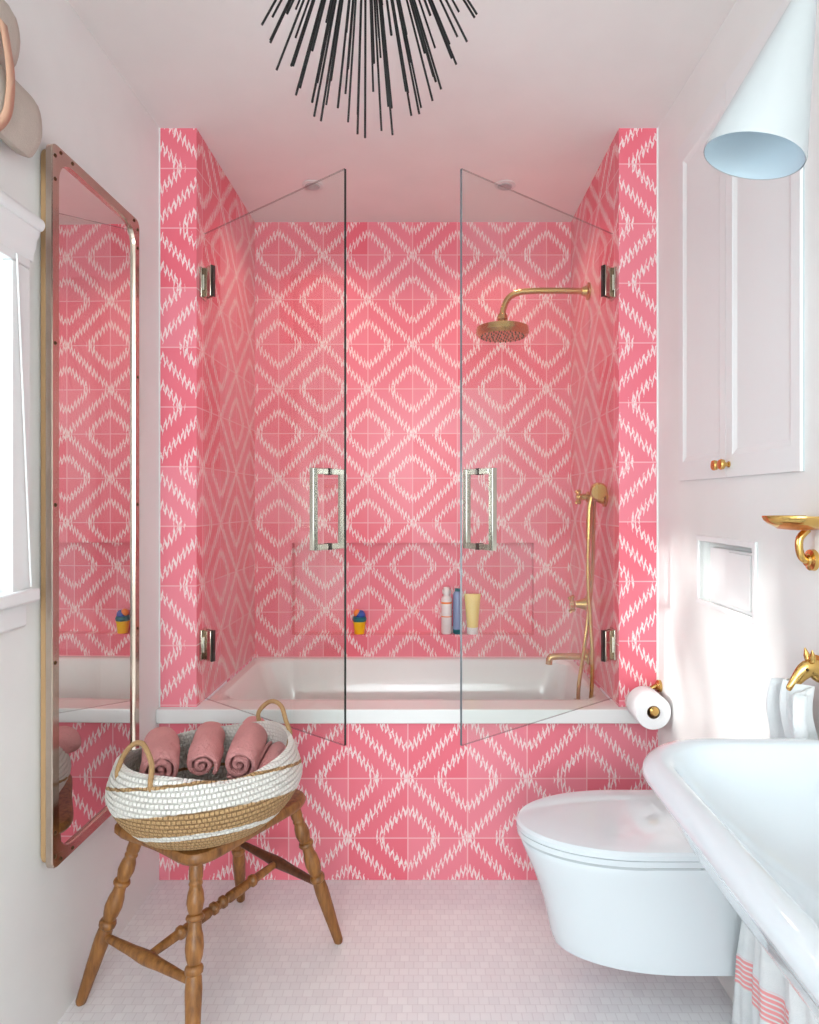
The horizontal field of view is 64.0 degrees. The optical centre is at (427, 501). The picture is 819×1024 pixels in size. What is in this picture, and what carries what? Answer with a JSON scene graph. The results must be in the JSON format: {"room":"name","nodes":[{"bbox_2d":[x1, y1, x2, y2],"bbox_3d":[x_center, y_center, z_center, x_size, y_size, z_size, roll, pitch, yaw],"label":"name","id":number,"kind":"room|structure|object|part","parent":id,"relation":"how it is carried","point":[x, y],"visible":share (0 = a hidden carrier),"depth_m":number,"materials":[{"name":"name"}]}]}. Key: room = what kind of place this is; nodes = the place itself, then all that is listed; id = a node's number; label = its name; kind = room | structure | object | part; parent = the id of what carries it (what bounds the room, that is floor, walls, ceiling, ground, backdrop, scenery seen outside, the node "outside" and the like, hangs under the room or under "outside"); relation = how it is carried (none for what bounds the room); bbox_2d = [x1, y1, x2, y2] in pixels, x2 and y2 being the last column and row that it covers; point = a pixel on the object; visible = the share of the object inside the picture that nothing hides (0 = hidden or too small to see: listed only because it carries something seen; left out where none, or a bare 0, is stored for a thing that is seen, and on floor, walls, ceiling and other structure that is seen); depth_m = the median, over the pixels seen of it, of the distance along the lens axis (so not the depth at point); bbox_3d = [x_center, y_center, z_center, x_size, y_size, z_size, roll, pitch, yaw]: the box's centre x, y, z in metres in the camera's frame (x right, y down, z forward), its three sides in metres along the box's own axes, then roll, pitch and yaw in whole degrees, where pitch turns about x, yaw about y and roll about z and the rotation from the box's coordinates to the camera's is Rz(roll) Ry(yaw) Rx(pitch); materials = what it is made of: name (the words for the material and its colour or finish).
{"room":"bathroom","nodes":[
{"label":"bathroom","id":0,"kind":"room"},
{"bbox_2d":[0,0,226,1023],"bbox_3d":[-0.968,0.007,0.078,0.120,2.540,5.956,0,0,0],"label":"wall","id":1,"kind":"structure","parent":0,"point":[50,918],"depth_m":1.60,"materials":[{"name":"white paint"}]},
{"bbox_2d":[0,0,41,157],"bbox_3d":[-0.868,-0.886,0.960,0.077,0.291,0.960,0,0,0],"label":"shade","id":2,"kind":"object","parent":1,"relation":"attached to","point":[20,115],"visible":1,"depth_m":1.34,"materials":[{"name":"beige fabric"}]},
{"bbox_2d":[0,189,44,633],"bbox_3d":[-0.933,-0.178,0.960,0.150,0.910,1.020,0,0,0],"label":"window","id":3,"kind":"structure","parent":1,"relation":"in","point":[20,229],"depth_m":1.40,"materials":[{"name":"white paint"}]},
{"bbox_3d":[-0.938,0.234,0.965,0.140,0.085,1.010,0,0,0],"label":"sill","id":4,"kind":"part","parent":3,"relation":"part of","materials":[{"name":"white paint"}]},
{"bbox_3d":[-0.883,-0.586,0.959,0.050,0.095,1.018,0,0,0],"label":"crown moulding","id":5,"kind":"part","parent":3,"relation":"part of","materials":[{"name":"white paint"}]},
{"bbox_2d":[16,253,31,586],"bbox_3d":[-0.881,-0.173,1.429,0.004,0.720,0.051,0,0,2],"label":"window frame","id":6,"kind":"structure","parent":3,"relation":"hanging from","point":[17,266],"depth_m":1.43,"materials":[{"name":"white paint"}]},
{"bbox_2d":[41,144,138,867],"bbox_3d":[-0.885,0.009,1.747,0.034,1.704,0.444,0,0,1],"label":"wall mirror","id":7,"kind":"object","parent":1,"relation":"attached to","point":[90,241],"visible":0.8,"depth_m":1.68,"materials":[{"name":"brown mirror"}]},
{"bbox_2d":[59,168,131,842],"bbox_3d":[-0.884,0.009,1.747,0.010,1.646,0.386,0,0,1],"label":"mirror glass","id":8,"kind":"object","parent":7,"relation":"attached to","point":[95,234],"depth_m":1.72,"materials":[{"name":"silver metal"}]},
{"bbox_2d":[160,128,254,706],"bbox_3d":[-0.845,-0.285,2.584,0.126,1.955,0.743,0,0,0],"label":"wall","id":9,"kind":"structure","parent":0,"point":[207,348],"depth_m":2.25,"materials":[{"name":"tile"}]},
{"bbox_2d":[199,168,345,745],"bbox_3d":[-0.521,-0.124,2.034,0.722,1.603,0.125,0,0,36],"label":"shower door","id":10,"kind":"structure","parent":9,"relation":"attached to","point":[206,274],"depth_m":1.82,"materials":[{"name":"clear glass"}]},
{"bbox_3d":[-0.777,-0.753,2.264,0.009,0.104,0.054,0,0,0],"label":"wall plate","id":11,"kind":"part","parent":10,"relation":"part of","materials":[{"name":"silver metal"}]},
{"bbox_3d":[-0.777,0.490,2.264,0.009,0.104,0.054,0,0,0],"label":"wall plate","id":12,"kind":"part","parent":10,"relation":"part of","materials":[{"name":"silver metal"}]},
{"bbox_3d":[-0.305,0.020,1.839,0.017,0.230,0.058,0,0,39],"label":"door handle","id":13,"kind":"part","parent":10,"relation":"part of","materials":[{"name":"silver metal"}]},
{"bbox_2d":[329,468,331,549],"bbox_3d":[-0.281,0.020,1.868,0.019,0.232,0.002,0,0,39],"label":"washer","id":14,"kind":"object","parent":10,"relation":"in","point":[330,469],"depth_m":1.86,"materials":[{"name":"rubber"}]},
{"bbox_3d":[-0.263,0.020,1.890,0.017,0.230,0.058,0,0,39],"label":"door handle","id":15,"kind":"part","parent":10,"relation":"part of","materials":[{"name":"silver metal"}]},
{"bbox_3d":[-0.500,-0.124,2.041,0.698,1.603,0.008,0,0,39],"label":"glass pane","id":16,"kind":"part","parent":10,"relation":"part of","materials":[{"name":"clear glass"}]},
{"bbox_2d":[57,880,732,1023],"bbox_3d":[-0.066,1.307,-0.283,1.985,0.060,5.233,0,0,0],"label":"floor","id":17,"kind":"structure","parent":0,"point":[410,951],"depth_m":1.80,"materials":[{"name":"tile"}]},
{"bbox_2d":[75,789,342,1023],"bbox_3d":[-0.572,1.056,1.784,0.441,0.448,0.545,0,0,31],"label":"wooden stool","id":18,"kind":"object","parent":17,"relation":"on","point":[191,930],"visible":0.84,"depth_m":1.66,"materials":[{"name":"brown wood"}]},
{"bbox_3d":[-0.816,1.069,1.681,0.163,0.423,0.043,0,0,-10],"label":"leg","id":19,"kind":"part","parent":18,"relation":"part of","materials":[{"name":"brown wood"}]},
{"bbox_3d":[-0.542,1.069,1.518,0.043,0.422,0.151,0,0,-15],"label":"leg","id":20,"kind":"part","parent":18,"relation":"part of","materials":[{"name":"brown wood"}]},
{"bbox_2d":[105,699,301,850],"bbox_3d":[-0.570,0.694,1.703,0.496,0.264,0.451,0,0,-35],"label":"basket","id":21,"kind":"object","parent":18,"relation":"on","point":[187,810],"visible":0.82,"depth_m":1.53,"materials":[{"name":"wicker"}]},
{"bbox_3d":[-0.683,0.622,1.537,0.132,0.120,0.030,0,0,30],"label":"rope handle","id":22,"kind":"part","parent":21,"relation":"part of","materials":[{"name":"fabric"}]},
{"bbox_2d":[139,726,179,776],"bbox_3d":[-0.708,0.665,1.737,0.095,0.089,0.229,0,0,-20],"label":"rolled towel","id":23,"kind":"object","parent":21,"relation":"in","point":[163,742],"visible":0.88,"depth_m":1.67,"materials":[{"name":"pink fabric"}]},
{"bbox_2d":[187,721,224,775],"bbox_3d":[-0.606,0.668,1.802,0.089,0.075,0.268,0,0,-14],"label":"rolled towel","id":24,"kind":"object","parent":21,"relation":"in","point":[206,748],"visible":1,"depth_m":1.72,"materials":[{"name":"pink fabric"}]},
{"bbox_2d":[225,716,267,778],"bbox_3d":[-0.500,0.681,1.826,0.092,0.096,0.278,0,0,-8],"label":"rolled towel","id":25,"kind":"object","parent":21,"relation":"in","point":[246,747],"visible":0.97,"depth_m":1.72,"materials":[{"name":"pink fabric"}]},
{"bbox_2d":[255,741,285,770],"bbox_3d":[-0.428,0.715,1.800,0.086,0.066,0.202,0,0,0],"label":"rolled towel","id":26,"kind":"object","parent":21,"relation":"in","point":[270,751],"visible":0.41,"depth_m":1.79,"materials":[{"name":"pink fabric"}]},
{"bbox_3d":[-0.439,0.622,1.861,0.145,0.119,0.022,0,0,36],"label":"rope handle","id":27,"kind":"part","parent":21,"relation":"part of","materials":[{"name":"fabric"}]},
{"bbox_3d":[-0.582,0.849,1.788,0.348,0.034,0.413,0,0,31],"label":"seat","id":28,"kind":"part","parent":18,"relation":"part of","materials":[{"name":"brown wood"}]},
{"bbox_3d":[-0.587,1.069,2.028,0.043,0.423,0.167,0,0,-10],"label":"leg","id":29,"kind":"part","parent":18,"relation":"part of","materials":[{"name":"brown wood"}]},
{"bbox_3d":[-0.323,1.069,1.882,0.156,0.423,0.043,0,0,-16],"label":"leg","id":30,"kind":"part","parent":18,"relation":"part of","materials":[{"name":"brown wood"}]},
{"bbox_2d":[67,0,736,221],"bbox_3d":[-0.066,-1.303,0.103,1.985,0.080,6.006,0,0,0],"label":"ceiling","id":31,"kind":"structure","parent":0,"point":[538,93],"depth_m":2.01,"materials":[{"name":"paint"}]},
{"bbox_2d":[302,180,322,190],"bbox_3d":[-0.460,-1.258,2.610,0.084,0.009,0.084,0,0,0],"label":"recessed light","id":32,"kind":"object","parent":31,"relation":"in","point":[312,185],"visible":1,"depth_m":2.60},
{"bbox_2d":[261,0,477,137],"bbox_3d":[-0.095,-0.923,0.999,0.416,0.681,0.415,0,0,0],"label":"chandelier","id":33,"kind":"object","parent":31,"relation":"hanging from","point":[332,4],"visible":1,"depth_m":1.03,"materials":[{"name":"black metal"}]},
{"bbox_3d":[-0.179,-0.858,0.997,0.004,0.306,0.004,29,-1,-2],"label":"rod","id":34,"kind":"part","parent":33,"relation":"part of","materials":[{"name":"black metal"}]},
{"bbox_3d":[-0.180,-0.896,1.039,0.004,0.261,0.004,42,16,19],"label":"rod","id":35,"kind":"part","parent":33,"relation":"part of","materials":[{"name":"black metal"}]},
{"bbox_3d":[-0.179,-0.863,1.024,0.004,0.301,0.004,31,8,14],"label":"rod","id":36,"kind":"part","parent":33,"relation":"part of","materials":[{"name":"black metal"}]},
{"label":"rod","id":37,"kind":"part","parent":33,"relation":"part of","materials":[{"name":"black metal"}]},
{"label":"rod","id":38,"kind":"part","parent":33,"relation":"part of","materials":[{"name":"black metal"}]},
{"bbox_3d":[-0.149,-0.833,0.951,0.004,0.336,0.004,29,-19,-39],"label":"rod","id":39,"kind":"part","parent":33,"relation":"part of","materials":[{"name":"black metal"}]},
{"bbox_3d":[-0.166,-0.896,1.065,0.004,0.263,0.004,0,40,-47],"label":"rod","id":40,"kind":"part","parent":33,"relation":"part of","materials":[{"name":"black metal"}]},
{"bbox_3d":[-0.151,-0.812,0.977,0.004,0.364,0.004,18,-7,-21],"label":"rod","id":41,"kind":"part","parent":33,"relation":"part of","materials":[{"name":"black metal"}]},
{"bbox_3d":[-0.165,-0.860,1.050,0.004,0.304,0.004,35,19,30],"label":"rod","id":42,"kind":"part","parent":33,"relation":"part of","materials":[{"name":"black metal"}]},
{"bbox_3d":[-0.154,-0.808,1.009,0.004,0.369,0.004,17,2,8],"label":"rod","id":43,"kind":"part","parent":33,"relation":"part of","materials":[{"name":"black metal"}]},
{"bbox_3d":[-0.156,-0.833,1.038,0.004,0.336,0.004,25,13,29],"label":"rod","id":44,"kind":"part","parent":33,"relation":"part of","materials":[{"name":"black metal"}]},
{"bbox_3d":[-0.130,-0.807,0.953,0.004,0.372,0.004,0,-16,37],"label":"rod","id":45,"kind":"part","parent":33,"relation":"part of","materials":[{"name":"black metal"}]},
{"bbox_3d":[-0.137,-0.791,0.990,0.004,0.392,0.004,11,-3,-13],"label":"rod","id":46,"kind":"part","parent":33,"relation":"part of","materials":[{"name":"black metal"}]},
{"bbox_3d":[-0.143,-0.807,1.037,0.004,0.372,0.004,21,12,35],"label":"rod","id":47,"kind":"part","parent":33,"relation":"part of","materials":[{"name":"black metal"}]},
{"bbox_3d":[-0.146,-0.857,1.069,0.004,0.308,0.004,0,29,-37],"label":"rod","id":48,"kind":"part","parent":33,"relation":"part of","materials":[{"name":"black metal"}]},
{"bbox_3d":[-0.141,-0.927,1.089,0.004,0.004,0.229,0,-40,-27],"label":"rod","id":49,"kind":"part","parent":33,"relation":"part of","materials":[{"name":"black metal"}]},
{"bbox_3d":[-0.135,-0.795,1.022,0.004,0.387,0.004,14,6,28],"label":"rod","id":50,"kind":"part","parent":33,"relation":"part of","materials":[{"name":"black metal"}]},
{"bbox_3d":[-0.137,-0.832,1.061,0.004,0.339,0.004,0,22,-34],"label":"rod","id":51,"kind":"part","parent":33,"relation":"part of","materials":[{"name":"black metal"}]},
{"bbox_3d":[-0.118,-0.791,0.963,0.004,0.392,0.004,0,-11,32],"label":"rod","id":52,"kind":"part","parent":33,"relation":"part of","materials":[{"name":"black metal"}]},
{"bbox_3d":[-0.116,-0.783,0.984,0.004,0.401,0.004,8,-5,-38],"label":"rod","id":53,"kind":"part","parent":33,"relation":"part of","materials":[{"name":"black metal"}]},
{"bbox_3d":[-0.104,-0.814,0.943,0.004,0.360,0.004,0,-16,9],"label":"rod","id":54,"kind":"part","parent":33,"relation":"part of","materials":[{"name":"black metal"}]},
{"bbox_3d":[-0.122,-0.855,1.082,0.004,0.312,0.004,0,29,-18],"label":"rod","id":55,"kind":"part","parent":33,"relation":"part of","materials":[{"name":"black metal"}]},
{"bbox_3d":[-0.120,-0.884,1.091,0.004,0.277,0.004,0,37,-16],"label":"rod","id":56,"kind":"part","parent":33,"relation":"part of","materials":[{"name":"black metal"}]},
{"label":"rod","id":57,"kind":"part","parent":33,"relation":"part of","materials":[{"name":"black metal"}]},
{"bbox_3d":[-0.109,-0.829,1.071,0.004,0.343,0.004,0,22,-11],"label":"rod","id":58,"kind":"part","parent":33,"relation":"part of","materials":[{"name":"black metal"}]},
{"label":"rod","id":59,"kind":"part","parent":33,"relation":"part of","materials":[{"name":"black metal"}]},
{"bbox_3d":[-0.098,-0.782,1.025,0.004,0.403,0.004,0,6,-7],"label":"rod","id":60,"kind":"part","parent":33,"relation":"part of","materials":[{"name":"black metal"}]},
{"bbox_3d":[-0.096,-0.859,1.084,0.004,0.305,0.004,0,29,-1],"label":"rod","id":61,"kind":"part","parent":33,"relation":"part of","materials":[{"name":"black metal"}]},
{"bbox_3d":[-0.085,-0.800,0.957,0.004,0.376,0.004,0,-12,-13],"label":"rod","id":62,"kind":"part","parent":33,"relation":"part of","materials":[{"name":"black metal"}]},
{"bbox_3d":[-0.087,-0.809,1.062,0.004,0.370,0.004,0,17,8],"label":"rod","id":63,"kind":"part","parent":33,"relation":"part of","materials":[{"name":"black metal"}]},
{"bbox_3d":[-0.090,-0.897,1.094,0.004,0.259,0.004,0,40,3],"label":"rod","id":64,"kind":"part","parent":33,"relation":"part of","materials":[{"name":"black metal"}]},
{"bbox_3d":[-0.081,-0.838,1.073,0.004,0.330,0.004,0,23,11],"label":"rod","id":65,"kind":"part","parent":33,"relation":"part of","materials":[{"name":"black metal"}]},
{"label":"rod","id":66,"kind":"part","parent":33,"relation":"part of","materials":[{"name":"black metal"}]},
{"label":"rod","id":67,"kind":"part","parent":33,"relation":"part of","materials":[{"name":"black metal"}]},
{"bbox_3d":[-0.071,-0.813,0.945,0.004,0.362,0.004,0,-17,-23],"label":"rod","id":68,"kind":"part","parent":33,"relation":"part of","materials":[{"name":"black metal"}]},
{"bbox_3d":[-0.065,-0.857,1.081,0.004,0.309,0.004,0,29,20],"label":"rod","id":69,"kind":"part","parent":33,"relation":"part of","materials":[{"name":"black metal"}]},
{"label":"rod","id":70,"kind":"part","parent":33,"relation":"part of","materials":[{"name":"black metal"}]},
{"label":"rod","id":71,"kind":"part","parent":33,"relation":"part of","materials":[{"name":"black metal"}]},
{"label":"rod","id":72,"kind":"part","parent":33,"relation":"part of","materials":[{"name":"black metal"}]},
{"bbox_3d":[-0.051,-0.830,1.062,0.004,0.344,0.004,0,23,36],"label":"rod","id":73,"kind":"part","parent":33,"relation":"part of","materials":[{"name":"black metal"}]},
{"bbox_3d":[-0.047,-0.811,0.961,0.004,0.367,0.004,-22,-14,37],"label":"rod","id":74,"kind":"part","parent":33,"relation":"part of","materials":[{"name":"black metal"}]},
{"bbox_3d":[-0.041,-0.811,1.021,0.004,0.364,0.004,-17,6,-20],"label":"rod","id":75,"kind":"part","parent":33,"relation":"part of","materials":[{"name":"black metal"}]},
{"bbox_3d":[-0.038,-0.809,0.992,0.004,0.368,0.004,-16,-2,8],"label":"rod","id":76,"kind":"part","parent":33,"relation":"part of","materials":[{"name":"black metal"}]},
{"label":"rod","id":77,"kind":"part","parent":33,"relation":"part of","materials":[{"name":"black metal"}]},
{"bbox_3d":[-0.043,-0.831,0.950,0.004,0.340,0.004,0,-22,-46],"label":"rod","id":78,"kind":"part","parent":33,"relation":"part of","materials":[{"name":"black metal"}]},
{"bbox_3d":[-0.033,-0.830,1.035,0.004,0.340,0.004,-24,12,-28],"label":"rod","id":79,"kind":"part","parent":33,"relation":"part of","materials":[{"name":"black metal"}]},
{"bbox_3d":[-0.023,-0.864,1.046,0.004,0.297,0.004,-34,18,-28],"label":"rod","id":80,"kind":"part","parent":33,"relation":"part of","materials":[{"name":"black metal"}]},
{"bbox_3d":[-0.028,-0.830,0.978,0.004,0.341,0.004,-22,-7,17],"label":"rod","id":81,"kind":"part","parent":33,"relation":"part of","materials":[{"name":"black metal"}]},
{"label":"rod","id":82,"kind":"part","parent":33,"relation":"part of","materials":[{"name":"black metal"}]},
{"bbox_3d":[-0.018,-0.888,1.052,0.004,0.270,0.004,-42,22,-27],"label":"rod","id":83,"kind":"part","parent":33,"relation":"part of","materials":[{"name":"black metal"}]},
{"bbox_3d":[-0.016,-0.921,1.067,0.004,0.004,0.240,0,-41,50],"label":"rod","id":84,"kind":"part","parent":33,"relation":"part of","materials":[{"name":"black metal"}]},
{"label":"rod","id":85,"kind":"part","parent":33,"relation":"part of","materials":[{"name":"black metal"}]},
{"bbox_3d":[-0.007,-0.859,0.990,0.004,0.308,0.004,-30,-3,6],"label":"rod","id":86,"kind":"part","parent":33,"relation":"part of","materials":[{"name":"black metal"}]},
{"bbox_3d":[-0.002,-0.890,1.029,0.004,0.271,0.004,-40,11,-13],"label":"rod","id":87,"kind":"part","parent":33,"relation":"part of","materials":[{"name":"black metal"}]},
{"bbox_2d":[494,180,515,190],"bbox_3d":[0.307,-1.258,2.610,0.084,0.009,0.084,0,0,0],"label":"recessed light","id":88,"kind":"object","parent":31,"relation":"in","point":[503,185],"visible":1,"depth_m":2.60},
{"bbox_2d":[159,724,657,879],"bbox_3d":[-0.066,1.004,2.240,1.685,0.545,0.055,0,0,0],"label":"wall","id":89,"kind":"structure","parent":0,"point":[396,801],"depth_m":2.21,"materials":[{"name":"tile"}]},
{"bbox_2d":[156,701,639,723],"bbox_3d":[-0.066,0.716,2.234,1.685,0.048,0.102,0,0,0],"label":"trim","id":90,"kind":"structure","parent":89,"relation":"on","point":[223,712],"depth_m":2.18,"materials":[{"name":"white stone"}]},
{"bbox_2d":[207,657,609,700],"bbox_3d":[-0.069,0.898,2.620,1.427,0.397,0.670,0,0,0],"label":"bathtub","id":91,"kind":"object","parent":89,"relation":"attached to","point":[262,678],"visible":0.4,"depth_m":2.90,"materials":[{"name":"white ceramic"}]},
{"bbox_2d":[159,128,657,706],"bbox_3d":[-0.066,-0.285,2.212,1.685,1.955,0.003,0,0,0],"label":"trim","id":92,"kind":"structure","parent":89,"relation":"attached to","point":[159,128],"depth_m":2.21,"materials":[{"name":"white paint"}]},
{"bbox_2d":[227,222,599,688],"bbox_3d":[-0.069,0.007,3.026,1.727,2.540,0.140,0,0,0],"label":"wall","id":93,"kind":"structure","parent":0,"point":[403,278],"depth_m":2.96,"materials":[{"name":"tile"}]},
{"bbox_2d":[352,609,366,633],"bbox_3d":[-0.312,0.544,2.988,0.066,0.111,0.066,0,0,0],"label":"bucket","id":94,"kind":"object","parent":93,"relation":"on","point":[359,619],"visible":1,"depth_m":2.97,"materials":[{"name":"yellow plastic"}]},
{"bbox_2d":[441,587,451,633],"bbox_3d":[0.084,0.494,2.988,0.049,0.212,0.049,0,0,0],"label":"shampoo bottle","id":95,"kind":"object","parent":93,"relation":"on","point":[446,600],"visible":1,"depth_m":2.97,"materials":[{"name":"white plastic"}]},
{"bbox_2d":[453,588,459,633],"bbox_3d":[0.135,0.497,2.988,0.041,0.206,0.041,0,0,0],"label":"bottle","id":96,"kind":"object","parent":93,"relation":"on","point":[456,595],"visible":0.81,"depth_m":2.97,"materials":[{"name":"teal plastic"}]},
{"bbox_2d":[464,594,480,634],"bbox_3d":[0.203,0.509,2.988,0.054,0.181,0.055,0,0,-43],"label":"tube","id":97,"kind":"object","parent":93,"relation":"on","point":[472,601],"visible":1,"depth_m":2.97,"materials":[{"name":"yellow plastic"}]},
{"bbox_2d":[571,128,655,706],"bbox_3d":[0.711,-0.285,2.584,0.132,1.955,0.743,0,0,0],"label":"wall","id":98,"kind":"structure","parent":0,"point":[613,343],"depth_m":2.21,"materials":[{"name":"tile"}]},
{"bbox_2d":[476,282,590,342],"bbox_3d":[0.418,-0.767,2.620,0.453,0.220,0.212,0,0,0],"label":"shower head","id":99,"kind":"object","parent":98,"relation":"attached to","point":[505,330],"visible":1,"depth_m":2.61},
{"bbox_3d":[0.461,-0.795,2.620,0.352,0.125,0.025,0,0,0],"label":"arm","id":100,"kind":"part","parent":99,"relation":"part of","materials":[{"name":"gold metal"}]},
{"bbox_2d":[460,169,616,745],"bbox_3d":[0.383,-0.124,2.034,0.723,1.603,0.125,0,0,-36],"label":"shower door","id":101,"kind":"structure","parent":98,"relation":"attached to","point":[608,274],"depth_m":1.83,"materials":[{"name":"clear glass"}]},
{"bbox_3d":[0.364,-0.124,2.041,0.701,1.603,0.008,0,0,-39],"label":"glass pane","id":102,"kind":"part","parent":101,"relation":"part of","materials":[{"name":"clear glass"}]},
{"bbox_3d":[0.126,0.020,1.890,0.017,0.230,0.058,0,0,-39],"label":"door handle","id":103,"kind":"part","parent":101,"relation":"part of","materials":[{"name":"silver metal"}]},
{"bbox_3d":[0.167,0.020,1.839,0.017,0.230,0.058,0,0,-39],"label":"door handle","id":104,"kind":"part","parent":101,"relation":"part of","materials":[{"name":"silver metal"}]},
{"bbox_3d":[0.640,-0.753,2.264,0.009,0.104,0.054,0,0,0],"label":"wall plate","id":105,"kind":"part","parent":101,"relation":"part of","materials":[{"name":"silver metal"}]},
{"bbox_3d":[0.640,0.490,2.264,0.009,0.104,0.054,0,0,0],"label":"wall plate","id":106,"kind":"part","parent":101,"relation":"part of","materials":[{"name":"silver metal"}]},
{"bbox_2d":[546,594,591,664],"bbox_3d":[0.558,0.509,2.620,0.174,0.282,0.079,0,0,0],"label":"tub faucet","id":107,"kind":"object","parent":98,"relation":"attached to","point":[582,603],"visible":0.88,"depth_m":2.61,"materials":[{"name":"gold metal"}]},
{"bbox_3d":[0.553,0.627,2.620,0.165,0.047,0.027,0,0,0],"label":"spout","id":108,"kind":"part","parent":107,"relation":"part of","materials":[{"name":"gold metal"}]},
{"bbox_3d":[0.577,0.408,2.620,0.022,0.079,0.079,0,0,0],"label":"cross handle","id":109,"kind":"part","parent":107,"relation":"part of","materials":[{"name":"gold metal"}]},
{"bbox_2d":[575,482,607,699],"bbox_3d":[0.591,0.363,2.352,0.108,0.865,0.129,0,0,0],"label":"shower","id":110,"kind":"object","parent":98,"relation":"attached to","point":[598,492],"visible":0.84,"depth_m":2.37,"materials":[{"name":"gold metal"}]},
{"bbox_3d":[0.546,-0.018,2.380,0.019,0.054,0.054,0,0,0],"label":"cross handle","id":111,"kind":"part","parent":110,"relation":"part of","materials":[{"name":"gold metal"}]},
{"bbox_3d":[0.584,-0.018,2.380,0.063,0.042,0.042,0,0,0],"label":"cradle arm","id":112,"kind":"part","parent":110,"relation":"part of","materials":[{"name":"gold metal"}]},
{"bbox_2d":[600,0,818,1001],"bbox_3d":[0.837,0.007,0.078,0.120,2.540,5.956,0,0,0],"label":"wall","id":113,"kind":"structure","parent":0,"point":[716,669],"depth_m":1.72,"materials":[{"name":"white paint"}]},
{"bbox_2d":[516,790,741,975],"bbox_3d":[0.505,0.999,1.740,0.541,0.328,0.354,0,0,0],"label":"toilet","id":114,"kind":"object","parent":113,"relation":"attached to","point":[622,887],"visible":0.91,"depth_m":1.60,"materials":[{"name":"white ceramic"}]},
{"bbox_3d":[0.450,0.848,1.740,0.430,0.026,0.354,0,0,0],"label":"lid","id":115,"kind":"part","parent":114,"relation":"part of","materials":[{"name":"white plastic"}]},
{"bbox_3d":[0.450,0.869,1.740,0.430,0.018,0.353,0,0,0],"label":"seat","id":116,"kind":"part","parent":114,"relation":"part of","materials":[{"name":"white plastic"}]},
{"bbox_2d":[648,680,662,715],"bbox_3d":[0.738,0.635,2.134,0.078,0.080,0.152,0,0,0],"label":"toilet roll holder","id":117,"kind":"object","parent":113,"relation":"attached to","point":[653,711],"visible":0.56,"depth_m":2.17,"materials":[{"name":"gold metal"}]},
{"bbox_2d":[626,686,670,729],"bbox_3d":[0.713,0.665,2.122,0.112,0.112,0.104,0,0,0],"label":"toilet roll","id":118,"kind":"object","parent":117,"relation":"on","point":[640,699],"visible":0.96,"depth_m":2.07,"materials":[{"name":"paper"}]},
{"bbox_3d":[0.734,0.641,2.131,0.072,0.067,0.145,0,0,0],"label":"arm","id":119,"kind":"part","parent":117,"relation":"part of","materials":[{"name":"gold metal"}]},
{"bbox_2d":[696,535,757,624],"bbox_3d":[0.788,0.192,1.712,0.036,0.196,0.341,0,0,0],"label":"flush plate","id":120,"kind":"object","parent":113,"relation":"attached to","point":[734,573],"visible":0.98,"depth_m":1.67,"materials":[{"name":"white paint"}]},
{"bbox_2d":[642,738,818,1021],"bbox_3d":[0.560,0.588,0.774,0.432,0.478,0.788,0,0,0],"label":"basin","id":121,"kind":"object","parent":113,"relation":"attached to","point":[747,809],"visible":1,"depth_m":0.98,"materials":[{"name":"white ceramic"}]},
{"bbox_2d":[678,0,803,480],"bbox_3d":[0.759,-0.574,1.681,0.036,1.019,0.658,0,0,0],"label":"upper cabinet","id":122,"kind":"object","parent":113,"relation":"attached to","point":[741,241],"visible":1,"depth_m":1.63,"materials":[{"name":"white gloss paint"},{"name":"polished brass"}]},
{"bbox_3d":[0.771,-0.574,1.850,0.007,1.019,0.318,0,0,0],"label":"door","id":123,"kind":"part","parent":122,"relation":"part of","materials":[{"name":"white paint"}]},
{"bbox_3d":[0.754,-0.096,1.710,0.027,0.028,0.028,0,0,0],"label":"knob","id":124,"kind":"part","parent":122,"relation":"part of","materials":[{"name":"gold metal"}]},
{"bbox_3d":[0.754,-0.096,1.670,0.027,0.028,0.028,0,0,0],"label":"knob","id":125,"kind":"part","parent":122,"relation":"part of","materials":[{"name":"gold metal"}]},
{"bbox_3d":[0.771,-0.574,1.521,0.007,1.019,0.336,0,0,0],"label":"door","id":126,"kind":"part","parent":122,"relation":"part of","materials":[{"name":"white paint"}]},
{"bbox_2d":[703,0,816,179],"bbox_3d":[0.623,-0.715,1.091,0.308,0.319,0.178,0,0,0],"label":"wall sconce","id":127,"kind":"object","parent":113,"relation":"attached to","point":[762,133],"visible":1,"depth_m":1.05,"materials":[{"name":"white metal"}]},
{"bbox_2d":[762,515,818,570],"bbox_3d":[0.739,0.083,1.300,0.147,0.112,0.110,0,0,0],"label":"soap dish","id":128,"kind":"object","parent":113,"relation":"attached to","point":[810,558],"visible":1,"depth_m":1.29,"materials":[{"name":"gold metal"}]},
{"bbox_3d":[0.739,0.041,1.300,0.147,0.026,0.110,0,0,0],"label":"dish","id":129,"kind":"part","parent":128,"relation":"part of","materials":[{"name":"gold metal"}]},
{"bbox_2d":[786,647,818,690],"bbox_3d":[0.734,0.324,1.262,0.087,0.083,0.056,0,0,0],"label":"hook","id":130,"kind":"object","parent":113,"relation":"attached to","point":[808,668],"visible":1,"depth_m":1.25,"materials":[{"name":"gold metal"}]},
{"bbox_2d":[732,677,818,1023],"bbox_3d":[0.717,0.797,1.355,0.079,0.910,0.436,0,0,0],"label":"hand towel","id":131,"kind":"object","parent":130,"relation":"hanging from","point":[763,994],"visible":0.4,"depth_m":1.38,"materials":[{"name":"white fabric"}]}
]}

